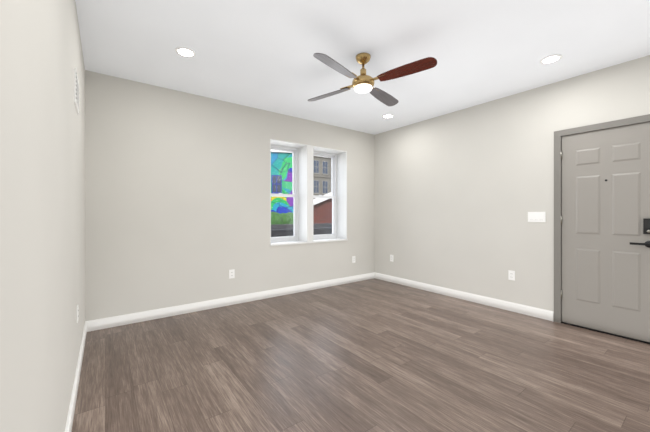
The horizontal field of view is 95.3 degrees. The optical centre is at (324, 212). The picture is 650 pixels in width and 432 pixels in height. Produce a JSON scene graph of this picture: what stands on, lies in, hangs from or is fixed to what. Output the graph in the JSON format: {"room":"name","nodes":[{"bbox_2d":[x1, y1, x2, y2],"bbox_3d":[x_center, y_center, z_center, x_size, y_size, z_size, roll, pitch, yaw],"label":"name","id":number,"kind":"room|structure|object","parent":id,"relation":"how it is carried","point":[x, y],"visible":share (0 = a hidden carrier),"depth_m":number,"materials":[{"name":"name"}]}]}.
{"room":"empty living room","nodes":[
{"label":"empty living room","id":0,"kind":"room"},
{"bbox_2d":[0,0,84,431],"bbox_3d":[-0.540,-0.120,0.334,0.150,2.600,6.380,0,0,-37],"label":"wall","id":1,"kind":"structure","parent":0,"point":[42,208],"depth_m":0.91,"materials":[{"name":"beige paint"}]},
{"bbox_2d":[74,68,78,114],"bbox_3d":[-1.692,-0.820,2.019,0.010,0.216,0.300,0,0,-37],"label":"air vent","id":2,"kind":"object","parent":1,"relation":"in","point":[76,92],"visible":1,"depth_m":1.94,"materials":[{"name":"white metal"}]},
{"bbox_2d":[65,321,88,431],"bbox_3d":[-0.475,1.127,0.382,0.014,0.105,6.380,0,0,-37],"label":"baseboard","id":3,"kind":"structure","parent":1,"relation":"attached to","point":[68,428],"depth_m":1.90,"materials":[{"name":"white wood"}]},
{"bbox_2d":[85,70,374,320],"bbox_3d":[-0.848,-0.120,4.303,4.390,2.600,0.360,0,0,-37],"label":"wall","id":4,"kind":"structure","parent":0,"point":[177,198],"depth_m":3.52,"materials":[{"name":"beige paint"}]},
{"bbox_2d":[89,273,372,330],"bbox_3d":[-0.724,1.127,4.162,4.060,0.105,0.014,0,0,-37],"label":"baseboard","id":5,"kind":"structure","parent":4,"relation":"attached to","point":[107,322],"depth_m":3.65,"materials":[{"name":"white wood"}]},
{"bbox_2d":[229,269,234,278],"bbox_3d":[-1.199,0.785,3.812,0.070,0.114,0.008,0,0,-37],"label":"electrical outlet","id":6,"kind":"object","parent":4,"relation":"attached to","point":[231,272],"depth_m":3.81,"materials":[{"name":"white plastic"}]},
{"bbox_2d":[270,139,347,245],"bbox_3d":[-0.299,-0.290,4.696,1.420,1.500,0.373,0,0,-37],"label":"window","id":7,"kind":"structure","parent":4,"relation":"in","point":[302,195],"depth_m":4.71,"materials":[{"name":"white"}]},
{"bbox_2d":[71,278,649,431],"bbox_3d":[1.099,1.240,1.682,4.390,0.120,6.890,0,0,-37],"label":"floor","id":8,"kind":"structure","parent":0,"point":[374,355],"depth_m":2.22,"materials":[{"name":"brown wood"}]},
{"bbox_2d":[75,0,649,134],"bbox_3d":[1.099,-1.495,1.682,4.390,0.150,6.890,0,0,-37],"label":"ceiling","id":9,"kind":"structure","parent":0,"point":[257,54],"depth_m":2.54,"materials":[{"name":"white paint"}]},
{"bbox_2d":[175,47,195,57],"bbox_3d":[-1.230,-1.416,2.612,0.163,0.006,0.163,0,0,-43],"label":"recessed light","id":10,"kind":"object","parent":9,"relation":"in","point":[185,52],"depth_m":2.61,"materials":[{"name":"white plastic"}]},
{"bbox_2d":[308,53,436,105],"bbox_3d":[0.347,-1.261,2.686,0.967,0.318,0.967,0,0,-6],"label":"fan","id":11,"kind":"object","parent":9,"relation":"hanging from","point":[362,82],"visible":1,"depth_m":2.59,"materials":[{"name":"brown wood"}]},
{"bbox_2d":[382,114,392,117],"bbox_3d":[0.918,-1.416,4.332,0.163,0.006,0.163,0,0,-43],"label":"recessed light","id":12,"kind":"object","parent":9,"relation":"in","point":[386,115],"depth_m":4.33,"materials":[{"name":"white plastic"}]},
{"bbox_2d":[540,54,561,63],"bbox_3d":[2.083,-1.416,2.730,0.163,0.006,0.163,0,0,-43],"label":"recessed light","id":13,"kind":"object","parent":9,"relation":"in","point":[552,58],"depth_m":2.73,"materials":[{"name":"white plastic"}]},
{"bbox_2d":[375,55,649,310],"bbox_3d":[2.864,-0.120,2.861,0.150,2.600,6.380,0,0,-37],"label":"wall","id":14,"kind":"structure","parent":0,"point":[460,194],"depth_m":3.78,"materials":[{"name":"beige paint"}]},
{"bbox_2d":[373,272,553,320],"bbox_3d":[1.699,1.127,4.292,0.014,0.105,2.655,0,0,-37],"label":"baseboard","id":15,"kind":"structure","parent":14,"relation":"attached to","point":[510,306],"depth_m":3.91,"materials":[{"name":"white wood"}]},
{"bbox_2d":[508,270,514,280],"bbox_3d":[2.245,0.750,3.561,0.008,0.114,0.070,0,0,-37],"label":"electrical outlet","id":16,"kind":"object","parent":14,"relation":"attached to","point":[511,275],"depth_m":3.56,"materials":[{"name":"white plastic"}]},
{"bbox_2d":[528,212,545,221],"bbox_3d":[2.397,0.045,3.356,0.008,0.116,0.170,0,0,-37],"label":"switch plate","id":17,"kind":"object","parent":14,"relation":"attached to","point":[536,216],"visible":1,"depth_m":3.35,"materials":[{"name":"white plastic"}]},
{"bbox_2d":[554,114,649,343],"bbox_3d":[2.800,0.147,2.933,0.166,2.065,0.830,0,0,-37],"label":"door frame","id":18,"kind":"structure","parent":14,"relation":"attached to","point":[558,135],"depth_m":3.18,"materials":[{"name":"grey"}]},
{"bbox_2d":[561,122,649,341],"bbox_3d":[2.739,0.172,2.893,0.100,1.984,0.709,0,0,-37],"label":"door","id":19,"kind":"structure","parent":14,"relation":"in","point":[605,220],"depth_m":2.89,"materials":[{"name":"grey paint"}]},
{"label":"outside","id":20,"kind":"structure","parent":0,"visible":0},
{"bbox_3d":[-11.807,5.330,41.056,150.000,0.300,160.000,0,0,-37],"label":"ground","id":21,"kind":"structure","parent":20,"visible":0},
{"bbox_2d":[271,150,292,213],"bbox_3d":[-5.316,0.580,21.755,7.200,9.200,7.240,0,0,-12],"label":"building","id":22,"kind":"structure","parent":21,"relation":"on","point":[287,169],"depth_m":18.72,"materials":[{"name":"multicoloured"}]},
{"bbox_2d":[271,212,292,224],"bbox_3d":[-1.667,2.560,11.624,1.772,5.240,1.563,0,0,-37],"label":"tree","id":23,"kind":"object","parent":21,"relation":"on","point":[287,216],"depth_m":11.23,"materials":[{"name":"green plant"}]},
{"bbox_2d":[271,223,331,236],"bbox_3d":[-0.398,2.780,8.922,4.800,4.800,2.800,0,0,-37],"label":"rooftop","id":24,"kind":"object","parent":21,"relation":"on","point":[316,230],"depth_m":7.45,"materials":[{"name":"grey"}]},
{"bbox_2d":[313,156,330,198],"bbox_3d":[-3.885,-4.620,60.579,18.600,19.600,12.700,0,0,-37],"label":"building","id":25,"kind":"structure","parent":21,"relation":"on","point":[321,165],"depth_m":55.56,"materials":[{"name":"stone"}]},
{"bbox_2d":[313,192,331,223],"bbox_3d":[1.612,1.859,14.577,5.014,6.641,3.280,0,0,0],"label":"brick building","id":26,"kind":"structure","parent":21,"relation":"on","point":[324,208],"depth_m":13.18,"materials":[{"name":"red brick"}]}
]}

